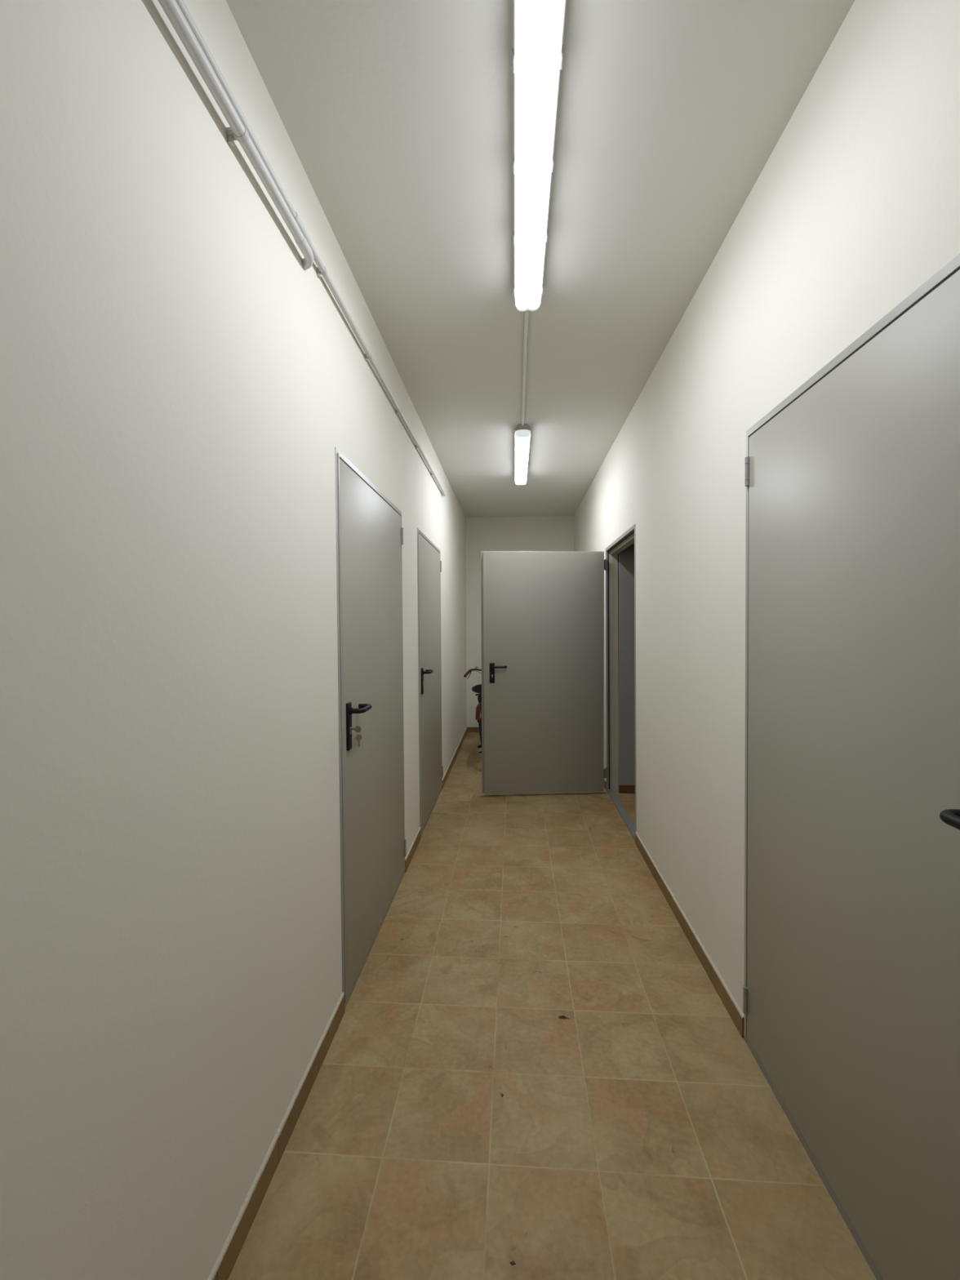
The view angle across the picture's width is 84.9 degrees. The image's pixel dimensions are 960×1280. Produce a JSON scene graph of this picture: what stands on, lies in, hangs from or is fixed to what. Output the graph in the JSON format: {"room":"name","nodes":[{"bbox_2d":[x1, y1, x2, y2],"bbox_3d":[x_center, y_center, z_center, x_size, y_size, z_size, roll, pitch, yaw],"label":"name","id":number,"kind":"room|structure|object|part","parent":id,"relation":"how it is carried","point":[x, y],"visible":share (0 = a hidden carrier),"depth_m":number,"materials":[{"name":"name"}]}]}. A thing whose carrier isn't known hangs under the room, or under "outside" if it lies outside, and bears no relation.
{"room":"basement storage corridor","nodes":[
{"label":"basement storage corridor","id":0,"kind":"room"},
{"bbox_2d":[0,0,466,1279],"bbox_3d":[-0.580,-0.032,1.735,0.090,2.866,10.586,0,2,4],"label":"wall","id":1,"kind":"structure","parent":0,"point":[179,393],"depth_m":0.96,"materials":[{"name":"white paint"}]},
{"bbox_2d":[157,0,313,270],"bbox_3d":[-0.700,-1.084,-0.962,0.057,0.038,5.214,0,2,4],"label":"conduit","id":2,"kind":"object","parent":1,"relation":"attached to","point":[237,131],"visible":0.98,"depth_m":1.16,"materials":[{"name":"white plastic"}]},
{"bbox_2d":[207,991,344,1279],"bbox_3d":[-0.691,1.435,-0.771,0.009,0.084,5.483,0,2,4],"label":"baseboard","id":3,"kind":"structure","parent":1,"relation":"attached to","point":[228,1256],"depth_m":1.38,"materials":[{"name":"brown tile"}]},
{"bbox_2d":[175,0,445,496],"bbox_3d":[-0.599,-1.188,0.580,0.032,0.038,8.310,0,2,4],"label":"conduit","id":4,"kind":"object","parent":1,"relation":"attached to","point":[321,268],"visible":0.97,"depth_m":1.54,"materials":[{"name":"white plastic"}]},
{"bbox_2d":[334,446,406,1009],"bbox_3d":[-0.482,0.330,2.485,0.144,2.096,1.107,0,2,4],"label":"door","id":5,"kind":"structure","parent":1,"relation":"in","point":[370,531],"depth_m":2.29,"materials":[{"name":"grey metal"}]},
{"bbox_3d":[-0.503,0.331,2.015,0.011,0.182,0.042,0,2,4],"label":"handle plate","id":6,"kind":"part","parent":5,"relation":"part of","materials":[{"name":"black plastic"}]},
{"bbox_2d":[351,725,360,732],"bbox_3d":[-0.477,0.342,2.013,0.042,0.025,0.002,0,2,4],"label":"key","id":7,"kind":"object","parent":5,"relation":"attached to","point":[357,729],"visible":1,"depth_m":2.01,"materials":[{"name":"gold metal"}]},
{"bbox_3d":[-0.468,0.270,2.068,0.060,0.029,0.142,0,2,4],"label":"lever handle","id":8,"kind":"part","parent":5,"relation":"part of","materials":[{"name":"black plastic"}]},
{"bbox_2d":[404,826,421,872],"bbox_3d":[-0.421,1.313,3.314,0.009,0.081,0.495,0,2,4],"label":"baseboard","id":9,"kind":"structure","parent":1,"relation":"attached to","point":[408,858],"depth_m":3.27,"materials":[{"name":"brown tile"}]},
{"bbox_2d":[417,528,443,835],"bbox_3d":[-0.377,0.282,4.064,0.144,2.096,1.070,0,2,4],"label":"door","id":10,"kind":"structure","parent":1,"relation":"in","point":[428,556],"depth_m":3.93,"materials":[{"name":"grey metal"}]},
{"bbox_3d":[-0.398,0.283,3.613,0.011,0.182,0.042,0,2,4],"label":"handle plate","id":11,"kind":"part","parent":10,"relation":"part of","materials":[{"name":"black plastic"}]},
{"bbox_3d":[-0.362,0.222,3.665,0.060,0.029,0.142,0,2,4],"label":"lever handle","id":12,"kind":"part","parent":10,"relation":"part of","materials":[{"name":"black plastic"}]},
{"bbox_2d":[442,726,467,788],"bbox_3d":[-0.254,1.235,5.840,0.009,0.084,2.431,0,2,4],"label":"baseboard","id":13,"kind":"structure","parent":1,"relation":"attached to","point":[455,753],"depth_m":5.47,"materials":[{"name":"brown tile"}]},
{"bbox_2d":[465,515,573,727],"bbox_3d":[0.542,-0.197,7.023,1.631,2.866,0.120,0,2,4],"label":"wall","id":14,"kind":"structure","parent":0,"point":[539,533],"depth_m":6.96,"materials":[{"name":"white paint"}]},
{"bbox_2d":[467,727,479,732],"bbox_3d":[0.542,1.202,7.001,1.426,0.070,0.009,0,2,4],"label":"baseboard","id":15,"kind":"structure","parent":14,"relation":"attached to","point":[469,729],"depth_m":7.04,"materials":[{"name":"brown tile"}]},
{"bbox_2d":[226,0,854,517],"bbox_3d":[0.181,-1.527,1.639,1.631,0.120,10.826,0,2,4],"label":"ceiling","id":16,"kind":"structure","parent":0,"point":[397,115],"depth_m":1.66,"materials":[{"name":"white paint"}]},
{"bbox_2d":[514,423,531,484],"bbox_3d":[0.346,-1.505,4.363,0.122,0.089,1.330,0,2,4],"label":"ceiling lamp","id":17,"kind":"object","parent":16,"relation":"attached to","point":[522,434],"visible":1,"depth_m":4.07,"materials":[{"name":"grey plastic"}]},
{"bbox_2d":[515,429,530,437],"bbox_3d":[0.304,-1.462,3.723,0.107,0.043,0.044,0,2,4],"label":"end cap","id":18,"kind":"object","parent":17,"relation":"attached to","point":[518,433],"depth_m":3.71,"materials":[{"name":"grey plastic"}]},
{"bbox_2d":[521,310,528,426],"bbox_3d":[0.252,-1.499,2.968,0.019,0.018,1.485,0,2,4],"label":"conduit","id":19,"kind":"object","parent":16,"relation":"attached to","point":[526,311],"visible":0.73,"depth_m":2.80,"materials":[{"name":"white plastic"}]},
{"bbox_2d":[512,0,566,311],"bbox_3d":[0.159,-1.420,1.564,0.122,0.089,1.366,0,2,4],"label":"ceiling lamp","id":20,"kind":"object","parent":16,"relation":"attached to","point":[538,24],"visible":1,"depth_m":1.41,"materials":[{"name":"glowing white plastic diffuser"},{"name":"white plastic"}]},
{"bbox_2d":[515,303,540,311],"bbox_3d":[0.203,-1.417,2.224,0.107,0.043,0.044,0,2,4],"label":"end cap","id":21,"kind":"object","parent":20,"relation":"attached to","point":[521,308],"depth_m":2.21,"materials":[{"name":"grey plastic"}]},
{"bbox_2d":[227,732,876,1279],"bbox_3d":[1.198,1.444,1.662,3.638,0.100,10.826,0,2,4],"label":"floor","id":22,"kind":"structure","parent":0,"point":[637,1134],"depth_m":1.59,"materials":[{"name":"tile"}]},
{"bbox_2d":[463,666,481,752],"bbox_3d":[0.077,0.788,5.920,0.493,0.979,1.616,0,2,-5],"label":"bicycle","id":23,"kind":"object","parent":22,"relation":"on","point":[477,688],"visible":0.16,"depth_m":5.53,"materials":[{"name":"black metal"}]},
{"bbox_2d":[557,1015,568,1018],"bbox_3d":[0.307,1.389,1.933,0.042,0.004,0.018,0,2,4],"label":"dry leaf","id":24,"kind":"object","parent":22,"relation":"on","point":[560,1016],"visible":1,"depth_m":1.93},
{"bbox_2d":[617,542,635,792],"bbox_3d":[2.239,-0.095,4.426,2.117,2.800,0.100,0,2,4],"label":"wall","id":25,"kind":"structure","parent":0,"point":[626,690],"depth_m":4.46,"materials":[{"name":"grey paint"}]},
{"bbox_2d":[618,785,635,793],"bbox_3d":[2.194,1.271,4.416,2.015,0.070,0.009,0,2,4],"label":"baseboard","id":26,"kind":"structure","parent":25,"relation":"attached to","point":[622,788],"depth_m":4.47,"materials":[{"name":"brown tile"}]},
{"bbox_2d":[573,0,959,1013],"bbox_3d":[0.942,-0.037,1.634,0.108,2.866,10.586,0,2,4],"label":"wall","id":27,"kind":"structure","parent":0,"point":[855,206],"depth_m":1.83,"materials":[{"name":"white paint"}]},
{"bbox_2d":[480,523,636,840],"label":"door","id":28,"kind":"structure","parent":27,"relation":"in","point":[542,612],"depth_m":4.40,"materials":[{"name":"grey metal"}]},
{"bbox_3d":[0.101,0.274,4.364,0.042,0.166,0.011,0,2,-4],"label":"handle plate","id":29,"kind":"part","parent":28,"relation":"part of","materials":[{"name":"black plastic"}]},
{"bbox_3d":[0.156,0.223,4.333,0.136,0.029,0.060,0,2,-4],"label":"lever handle","id":30,"kind":"part","parent":28,"relation":"part of","materials":[{"name":"black plastic"}]},
{"bbox_3d":[1.073,0.277,3.985,0.052,2.096,1.122,0,2,4],"label":"frame","id":31,"kind":"part","parent":28,"relation":"part of","materials":[{"name":"grey metal"}]},
{"bbox_2d":[604,777,606,789],"bbox_3d":[1.179,1.229,5.767,0.009,0.084,2.388,0,2,4],"label":"baseboard","id":32,"kind":"structure","parent":27,"relation":"attached to","point":[605,780],"depth_m":4.59,"materials":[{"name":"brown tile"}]},
{"bbox_2d":[635,831,743,1037],"bbox_3d":[0.973,1.324,2.643,0.009,0.083,1.631,0,2,4],"label":"baseboard","id":33,"kind":"structure","parent":27,"relation":"attached to","point":[718,983],"depth_m":2.28,"materials":[{"name":"brown tile"}]},
{"bbox_2d":[742,253,959,1279],"bbox_3d":[0.876,0.360,1.246,0.151,2.096,1.110,0,2,4],"label":"door","id":34,"kind":"structure","parent":27,"relation":"in","point":[851,987],"depth_m":1.17,"materials":[{"name":"grey metal"}]},
{"bbox_3d":[0.803,0.301,0.834,0.060,0.029,0.142,0,2,4],"label":"lever handle","id":35,"kind":"part","parent":34,"relation":"part of","materials":[{"name":"black plastic"}]},
{"bbox_3d":[-0.464,0.354,2.015,0.013,0.023,0.010,0,2,4],"label":"ring","id":36,"kind":"object","parent":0,"visible":0},
{"bbox_2d":[355,733,361,746],"bbox_3d":[-0.466,0.387,2.017,0.002,0.050,0.025,1,2,37],"label":"key","id":37,"kind":"object","parent":36,"relation":"hanging from","point":[358,737],"visible":1,"depth_m":2.02,"materials":[{"name":"gold metal"}]}
]}

